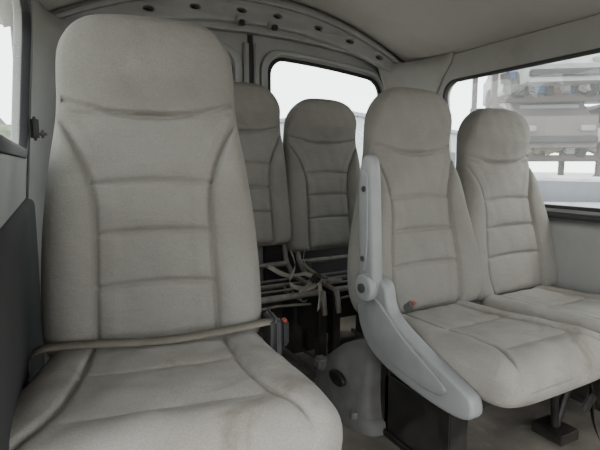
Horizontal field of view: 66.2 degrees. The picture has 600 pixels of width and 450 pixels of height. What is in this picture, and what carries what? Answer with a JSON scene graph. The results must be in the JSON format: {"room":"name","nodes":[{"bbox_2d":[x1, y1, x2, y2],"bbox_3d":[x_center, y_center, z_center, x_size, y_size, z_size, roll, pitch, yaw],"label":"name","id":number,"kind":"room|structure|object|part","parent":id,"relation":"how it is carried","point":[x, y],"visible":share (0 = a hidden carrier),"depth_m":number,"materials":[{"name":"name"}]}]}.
{"room":"vehicle interior","nodes":[
{"label":"vehicle interior","id":0,"kind":"room"},
{"bbox_2d":[0,0,26,227],"bbox_3d":[-0.810,0.004,1.331,0.118,1.610,1.850,-4,8,-28],"label":"wall","id":1,"kind":"structure","parent":0,"point":[13,170],"depth_m":1.59,"materials":[{"name":"plastic"}]},
{"bbox_2d":[0,0,31,158],"bbox_3d":[-0.732,-0.450,1.171,0.078,0.542,1.252,-4,8,-28],"label":"gasket","id":2,"kind":"object","parent":1,"relation":"attached to","point":[8,147],"visible":0.96,"depth_m":1.68,"materials":[{"name":"black rubber"}]},
{"bbox_2d":[0,198,44,449],"bbox_3d":[-0.810,0.370,1.379,0.029,0.830,1.770,-4,8,-28],"label":"door panel","id":3,"kind":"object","parent":1,"relation":"attached to","point":[21,332],"depth_m":0.96,"materials":[{"name":"grey plastic"}]},
{"bbox_2d":[29,117,46,140],"bbox_3d":[-1.014,-0.373,1.783,0.055,0.090,0.040,-4,8,-28],"label":"coat hook","id":4,"kind":"object","parent":1,"relation":"attached to","point":[34,123],"visible":1,"depth_m":1.77,"materials":[{"name":"plastic"}]},
{"bbox_2d":[26,0,65,363],"bbox_3d":[-1.014,-0.096,1.976,0.269,1.601,0.454,-4,8,-28],"label":"pillar","id":5,"kind":"structure","parent":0,"point":[47,29],"depth_m":2.00,"materials":[{"name":"grey plastic"}]},
{"bbox_2d":[10,0,402,62],"bbox_3d":[-0.268,-0.342,2.633,2.280,1.960,0.050,-4,8,-28],"label":"wall","id":6,"kind":"structure","parent":0,"point":[211,25],"depth_m":2.57,"materials":[{"name":"paint"}]},
{"bbox_2d":[50,0,401,71],"bbox_3d":[-0.247,-1.049,2.501,2.166,0.393,0.050,-4,8,-28],"label":"header","id":7,"kind":"object","parent":6,"relation":"attached to","point":[259,15],"depth_m":2.46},
{"bbox_2d":[53,0,400,62],"bbox_3d":[-0.233,-1.076,2.471,2.052,0.291,0.035,-4,8,-28],"label":"rib","id":8,"kind":"object","parent":7,"relation":"attached to","point":[101,3],"depth_m":2.54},
{"bbox_2d":[210,30,246,81],"bbox_3d":[-0.749,-0.219,2.426,1.044,1.710,0.068,-4,8,-28],"label":"door","id":9,"kind":"structure","parent":6,"relation":"in","point":[233,42],"depth_m":2.52,"materials":[{"name":"paint"}]},
{"bbox_3d":[-0.706,-0.501,2.391,0.870,0.937,0.030,-4,8,-28],"label":"frame","id":10,"kind":"part","parent":9,"relation":"part of","materials":[{"name":"paint"}]},
{"bbox_2d":[243,42,248,82],"bbox_3d":[-0.300,-0.242,2.640,0.030,1.550,0.030,-4,8,-28],"label":"flange","id":11,"kind":"object","parent":9,"relation":"attached to","point":[245,44],"visible":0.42,"depth_m":2.54,"materials":[{"name":"paint"}]},
{"bbox_2d":[247,34,252,82],"bbox_3d":[-0.282,-0.266,2.670,0.030,1.750,0.030,-4,8,-28],"label":"seal","id":12,"kind":"object","parent":9,"relation":"attached to","point":[249,36],"visible":0.02,"depth_m":2.57,"materials":[{"name":"black rubber"}]},
{"bbox_2d":[235,15,246,25],"bbox_3d":[-0.311,-1.076,2.426,0.060,0.052,0.045,-4,8,-28],"label":"bolt","id":13,"kind":"object","parent":6,"relation":"in","point":[240,19],"depth_m":2.41,"materials":[{"name":"paint"}]},
{"bbox_2d":[143,6,378,59],"bbox_3d":[-0.246,-1.074,2.518,1.710,0.180,0.008,-4,8,-28],"label":"plug","id":14,"kind":"object","parent":6,"relation":"attached to","point":[193,7],"visible":0.13,"depth_m":2.46,"materials":[{"name":"black plastic"}]},
{"bbox_2d":[268,20,279,30],"bbox_3d":[-0.143,-1.087,2.514,0.060,0.052,0.045,-4,8,-28],"label":"bolt","id":15,"kind":"object","parent":6,"relation":"in","point":[274,25],"depth_m":2.50,"materials":[{"name":"paint"}]},
{"bbox_2d":[253,35,384,280],"bbox_3d":[0.184,-0.283,2.918,1.044,1.710,0.068,-4,8,-28],"label":"door","id":16,"kind":"structure","parent":6,"relation":"in","point":[270,49],"depth_m":2.73,"materials":[{"name":"paint"}]},
{"bbox_2d":[253,43,261,283],"bbox_3d":[-0.245,-0.246,2.669,0.030,1.550,0.030,-4,8,-28],"label":"flange","id":17,"kind":"object","parent":16,"relation":"attached to","point":[255,46],"visible":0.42,"depth_m":2.58,"materials":[{"name":"paint"}]},
{"bbox_3d":[0.177,-0.561,2.857,0.910,0.937,0.030,-4,8,-28],"label":"frame","id":18,"kind":"part","parent":16,"relation":"part of","materials":[{"name":"paint"}]},
{"bbox_2d":[268,57,380,94],"bbox_3d":[0.171,-0.573,2.872,0.813,0.844,0.020,-4,8,-28],"label":"gasket","id":19,"kind":"object","parent":16,"relation":"attached to","point":[281,59],"depth_m":2.78,"materials":[{"name":"black rubber"}]},
{"bbox_2d":[0,0,599,61],"bbox_3d":[0.635,-0.879,0.852,2.337,0.372,3.695,-4,8,-28],"label":"ceiling","id":20,"kind":"structure","parent":0,"point":[412,30],"depth_m":2.38,"materials":[{"name":"grey fabric"}]},
{"bbox_2d":[263,245,348,282],"bbox_3d":[0.191,0.209,2.968,0.924,0.540,0.030,-4,8,-28],"label":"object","id":21,"kind":"structure","parent":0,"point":[273,253],"depth_m":2.85,"materials":[{"name":"black metal"}]},
{"bbox_2d":[257,315,599,449],"bbox_3d":[0.610,0.862,1.124,2.400,0.040,3.900,-4,8,-28],"label":"floor","id":22,"kind":"structure","parent":0,"point":[496,428],"depth_m":1.72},
{"bbox_2d":[9,14,342,449],"bbox_3d":[-0.302,0.165,1.015,0.629,1.371,0.787,-2,8,-18],"label":"passenger seat","id":23,"kind":"object","parent":22,"relation":"on","point":[148,230],"visible":0.88,"depth_m":1.16,"materials":[{"name":"fabric"}]},
{"bbox_3d":[-0.394,-0.105,1.240,0.566,0.902,0.157,-2,0,-18],"label":"backrest","id":24,"kind":"part","parent":23,"relation":"part of","materials":[{"name":"fabric"}]},
{"bbox_2d":[28,318,288,374],"bbox_3d":[-0.342,0.317,1.169,0.650,0.102,0.086,-2,8,-14],"label":"belt","id":25,"kind":"object","parent":23,"relation":"attached to","point":[124,342],"visible":0.96,"depth_m":1.13,"materials":[{"name":"beige fabric"}]},
{"bbox_2d":[9,330,342,449],"bbox_3d":[-0.285,0.377,0.964,0.606,0.178,0.599,-2,5,-18],"label":"cushion","id":26,"kind":"object","parent":23,"relation":"on","point":[236,390],"depth_m":0.81,"materials":[{"name":"fabric"}]},
{"bbox_2d":[233,82,327,374],"bbox_3d":[-0.191,0.000,2.199,0.498,1.394,0.590,-4,8,-28],"label":"passenger seat","id":27,"kind":"object","parent":22,"relation":"on","point":[257,110],"visible":0.56,"depth_m":2.34,"materials":[{"name":"fabric"}]},
{"bbox_3d":[-0.285,-0.301,2.338,0.498,0.836,0.157,-4,2,-28],"label":"backrest","id":28,"kind":"part","parent":27,"relation":"part of","materials":[{"name":"fabric"}]},
{"bbox_3d":[-0.254,0.438,2.376,0.400,0.260,0.012,-4,8,-28],"label":"panel","id":29,"kind":"part","parent":27,"relation":"part of","materials":[{"name":"metal"}]},
{"bbox_3d":[-0.104,0.375,2.083,0.362,0.032,0.032,-4,8,-28],"label":"release rod","id":30,"kind":"part","parent":27,"relation":"part of","materials":[{"name":"metal"}]},
{"bbox_3d":[-0.040,0.494,2.407,0.050,0.360,0.140,-4,8,-28],"label":"leg","id":31,"kind":"part","parent":27,"relation":"part of","materials":[{"name":"black metal"}]},
{"bbox_3d":[0.016,0.674,2.323,0.060,0.024,0.460,-4,8,-28],"label":"foot rail","id":32,"kind":"part","parent":27,"relation":"part of","materials":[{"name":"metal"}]},
{"bbox_2d":[267,248,342,310],"bbox_3d":[0.026,0.253,2.203,0.274,0.246,0.289,7,10,43],"label":"belt","id":33,"kind":"object","parent":27,"relation":"attached to","point":[316,279],"visible":1,"depth_m":2.17,"materials":[{"name":"grey fabric"}]},
{"bbox_3d":[0.096,0.517,2.151,0.040,0.380,0.050,-4,8,-28],"label":"leg","id":34,"kind":"part","parent":27,"relation":"part of","materials":[{"name":"black metal"}]},
{"bbox_2d":[283,98,364,359],"bbox_3d":[0.228,-0.004,2.423,0.514,1.344,0.590,-4,8,-28],"label":"passenger seat","id":35,"kind":"object","parent":22,"relation":"on","point":[322,164],"visible":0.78,"depth_m":2.50,"materials":[{"name":"fabric"}]},
{"bbox_3d":[0.026,0.490,2.442,0.050,0.360,0.140,-4,8,-28],"label":"leg","id":36,"kind":"part","parent":35,"relation":"part of","materials":[{"name":"black metal"}]},
{"bbox_3d":[0.082,0.670,2.358,0.060,0.024,0.460,-4,8,-28],"label":"foot rail","id":37,"kind":"part","parent":35,"relation":"part of","materials":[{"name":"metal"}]},
{"bbox_3d":[0.134,-0.281,2.566,0.514,0.836,0.157,-4,2,-28],"label":"backrest","id":38,"kind":"part","parent":35,"relation":"part of","materials":[{"name":"fabric"}]},
{"bbox_3d":[0.165,0.409,2.597,0.400,0.260,0.012,-4,8,-28],"label":"panel","id":39,"kind":"part","parent":35,"relation":"part of","materials":[{"name":"black metal"}]},
{"bbox_3d":[0.162,0.513,2.186,0.040,0.380,0.050,-4,8,-28],"label":"leg","id":40,"kind":"part","parent":35,"relation":"part of","materials":[{"name":"black metal"}]},
{"bbox_3d":[0.435,0.646,2.544,0.060,0.024,0.460,-4,8,-28],"label":"foot rail","id":41,"kind":"part","parent":35,"relation":"part of","materials":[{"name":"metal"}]},
{"bbox_3d":[0.379,0.465,2.628,0.050,0.360,0.140,-4,8,-28],"label":"leg","id":42,"kind":"part","parent":35,"relation":"part of","materials":[{"name":"black metal"}]},
{"bbox_2d":[312,87,599,449],"bbox_3d":[0.780,0.104,1.816,1.246,1.286,0.976,-4,8,-28],"label":"seat","id":43,"kind":"object","parent":22,"relation":"on","point":[431,238],"visible":0.99,"depth_m":1.74,"materials":[{"name":"fabric"}]},
{"bbox_3d":[0.244,0.012,1.590,0.050,0.504,0.100,-4,8,-28],"label":"armrest","id":44,"kind":"part","parent":43,"relation":"part of","materials":[{"name":"grey plastic"}]},
{"bbox_3d":[0.336,0.636,1.702,0.060,0.260,0.050,-4,8,-28],"label":"leg","id":45,"kind":"part","parent":43,"relation":"part of","materials":[{"name":"black metal"}]},
{"bbox_3d":[0.401,0.769,1.594,0.090,0.024,0.420,-4,8,-28],"label":"foot rail","id":46,"kind":"part","parent":43,"relation":"part of","materials":[{"name":"black metal"}]},
{"bbox_3d":[0.331,0.370,1.476,0.012,0.230,0.381,-4,8,-28],"label":"shield panel","id":47,"kind":"part","parent":43,"relation":"part of","materials":[{"name":"grey plastic"}]},
{"bbox_3d":[0.388,0.664,1.562,0.020,0.220,0.300,-4,8,-28],"label":"leg plate","id":48,"kind":"part","parent":43,"relation":"part of","materials":[{"name":"black metal"}]},
{"bbox_3d":[0.463,-0.103,1.847,0.652,0.894,0.157,-4,-1,-28],"label":"backrest","id":49,"kind":"part","parent":43,"relation":"part of","materials":[{"name":"fabric"}]},
{"bbox_3d":[0.476,0.670,1.439,0.080,0.260,0.050,-4,8,-28],"label":"leg","id":50,"kind":"part","parent":43,"relation":"part of","materials":[{"name":"black metal"}]},
{"bbox_3d":[0.910,0.508,1.605,0.960,0.050,0.040,-4,8,-28],"label":"under frame","id":51,"kind":"part","parent":43,"relation":"part of","materials":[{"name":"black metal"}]},
{"bbox_2d":[401,300,599,407],"bbox_3d":[0.632,0.411,1.571,0.520,0.178,0.616,-4,7,-28],"label":"cushion","id":52,"kind":"object","parent":43,"relation":"on","point":[506,359],"depth_m":1.36,"materials":[{"name":"fabric"}]},
{"bbox_3d":[0.930,-0.110,2.122,0.666,0.861,0.157,-5,-2,-28],"label":"backrest","id":53,"kind":"part","parent":43,"relation":"part of","materials":[{"name":"fabric"}]},
{"bbox_2d":[479,285,599,333],"bbox_3d":[1.091,0.380,1.813,0.520,0.178,0.616,-4,7,-28],"label":"cushion","id":54,"kind":"object","parent":43,"relation":"on","point":[548,302],"depth_m":1.86,"materials":[{"name":"fabric"}]},
{"bbox_3d":[1.169,0.717,1.999,0.090,0.024,0.420,-4,8,-28],"label":"foot rail","id":55,"kind":"part","parent":43,"relation":"part of","materials":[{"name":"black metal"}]},
{"bbox_3d":[1.157,0.612,1.967,0.020,0.220,0.300,-4,8,-28],"label":"leg plate","id":56,"kind":"part","parent":43,"relation":"part of","materials":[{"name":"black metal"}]},
{"bbox_3d":[1.245,0.618,1.844,0.080,0.260,0.050,-4,8,-28],"label":"leg","id":57,"kind":"part","parent":43,"relation":"part of","materials":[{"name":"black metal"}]},
{"bbox_2d":[437,14,599,223],"bbox_3d":[1.594,-0.021,1.520,0.118,1.610,3.770,-4,8,-28],"label":"window frame","id":58,"kind":"structure","parent":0,"point":[580,35],"depth_m":2.22,"materials":[{"name":"plastic"}]},
{"bbox_2d":[378,52,453,93],"bbox_3d":[0.738,-0.221,2.937,0.495,1.601,0.179,6,9,38],"label":"trim","id":59,"kind":"structure","parent":58,"relation":"attached to","point":[428,74],"depth_m":2.84,"materials":[{"name":"grey plastic"}]},
{"bbox_2d":[443,48,599,211],"bbox_3d":[1.182,-0.432,2.222,0.086,0.697,1.292,-4,8,-28],"label":"gasket","id":60,"kind":"object","parent":58,"relation":"attached to","point":[593,51],"visible":0.69,"depth_m":2.21,"materials":[{"name":"black rubber"}]},
{"bbox_2d":[472,219,599,303],"bbox_3d":[1.566,0.408,1.595,0.058,0.700,3.630,-4,8,-28],"label":"trim","id":61,"kind":"structure","parent":58,"relation":"attached to","point":[576,244],"depth_m":2.09,"materials":[{"name":"plastic"}]},
{"bbox_2d":[546,211,599,222],"bbox_3d":[1.380,-0.007,1.881,0.050,0.030,2.600,-4,8,-28],"label":"sill","id":62,"kind":"structure","parent":58,"relation":"attached to","point":[551,214],"depth_m":2.09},
{"label":"outside","id":63,"kind":"structure","parent":0,"visible":0},
{"bbox_2d":[533,172,593,175],"bbox_3d":[0.000,1.567,0.203,200.000,0.001,200.000,-4,8,-28],"label":"ground","id":64,"kind":"structure","parent":63,"point":[534,173],"depth_m":88.92,"materials":[{"name":"white"}]},
{"bbox_2d":[0,118,10,139],"bbox_3d":[-21.564,-3.659,24.603,20.139,5.315,6.839,-4,8,-28],"label":"hedge","id":65,"kind":"object","parent":64,"relation":"on","point":[5,129],"visible":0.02,"depth_m":25.83,"materials":[{"name":"green plant"}]},
{"bbox_2d":[280,111,457,167],"bbox_3d":[2.524,-6.708,41.597,23.000,5.750,14.600,0,7,-3],"label":"shed","id":66,"kind":"object","parent":64,"relation":"on","point":[360,117],"visible":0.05,"depth_m":34.66,"materials":[{"name":"white metal"}]},
{"bbox_2d":[470,71,599,176],"bbox_3d":[9.062,-2.168,9.088,9.947,5.281,6.765,1,7,9],"label":"storage rack","id":67,"kind":"object","parent":64,"relation":"on","point":[510,87],"visible":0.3,"depth_m":10.64,"materials":[{"name":"metal"}]},
{"bbox_3d":[4.913,-2.725,13.065,0.130,5.200,0.130,1,7,9],"label":"post","id":68,"kind":"part","parent":67,"relation":"part of","materials":[{"name":"metal"}]},
{"bbox_3d":[4.569,-2.446,10.911,0.130,5.200,0.130,1,7,9],"label":"post","id":69,"kind":"part","parent":67,"relation":"part of","materials":[{"name":"metal"}]},
{"bbox_2d":[483,53,599,107],"bbox_3d":[6.056,-3.804,11.824,1.720,1.420,4.380,1,7,9],"label":"car","id":70,"kind":"object","parent":67,"relation":"on","point":[578,71],"visible":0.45,"depth_m":9.85,"materials":[{"name":"paint"}]},
{"bbox_2d":[592,56,599,61],"bbox_3d":[6.321,-3.476,9.680,0.300,0.130,0.100,1,7,9],"label":"lamp","id":71,"kind":"object","parent":70,"relation":"attached to","point":[594,58],"depth_m":9.65,"materials":[{"name":"grey plastic"}]},
{"bbox_2d":[499,102,598,156],"bbox_3d":[5.973,-2.431,12.117,1.720,1.420,4.380,1,7,9],"label":"car","id":72,"kind":"object","parent":67,"relation":"on","point":[551,124],"visible":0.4,"depth_m":10.10,"materials":[{"name":"paint"}]},
{"bbox_2d":[529,126,536,131],"bbox_3d":[5.052,-2.126,10.160,0.300,0.130,0.100,1,7,9],"label":"lamp","id":73,"kind":"object","parent":72,"relation":"attached to","point":[532,128],"depth_m":10.10,"materials":[{"name":"plastic"}]},
{"bbox_3d":[5.746,-2.653,10.644,1.300,0.250,0.060,1,7,9],"label":"glass","id":74,"kind":"part","parent":72,"relation":"part of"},
{"bbox_2d":[580,125,595,130],"bbox_3d":[6.237,-2.102,9.974,0.300,0.130,0.100,1,7,9],"label":"lamp","id":75,"kind":"object","parent":72,"relation":"attached to","point":[582,127],"depth_m":9.93,"materials":[{"name":"grey plastic"}]},
{"bbox_3d":[7.284,-2.677,12.693,0.130,5.200,0.130,1,7,9],"label":"post","id":76,"kind":"part","parent":67,"relation":"part of","materials":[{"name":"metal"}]},
{"bbox_2d":[570,93,599,103],"bbox_3d":[8.328,-3.758,11.467,1.720,1.420,4.380,1,7,9],"label":"car","id":77,"kind":"object","parent":67,"relation":"on","point":[595,102],"visible":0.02,"depth_m":13.23,"materials":[{"name":"paint"}]},
{"bbox_2d":[586,104,599,151],"bbox_3d":[8.344,-2.383,11.745,1.720,1.420,4.380,1,7,9],"label":"car","id":78,"kind":"object","parent":67,"relation":"on","point":[594,110],"visible":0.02,"depth_m":11.75,"materials":[{"name":"paint"}]},
{"bbox_3d":[6.939,-2.397,10.538,0.130,5.200,0.130,1,7,9],"label":"post","id":79,"kind":"part","parent":67,"relation":"part of","materials":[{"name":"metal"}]},
{"bbox_2d":[535,175,599,207],"bbox_3d":[4.869,-0.239,8.597,4.380,1.420,1.720,0,7,0],"label":"car","id":80,"kind":"object","parent":64,"relation":"on","point":[581,191],"visible":0.05,"depth_m":7.71,"materials":[{"name":"paint"}]}
]}

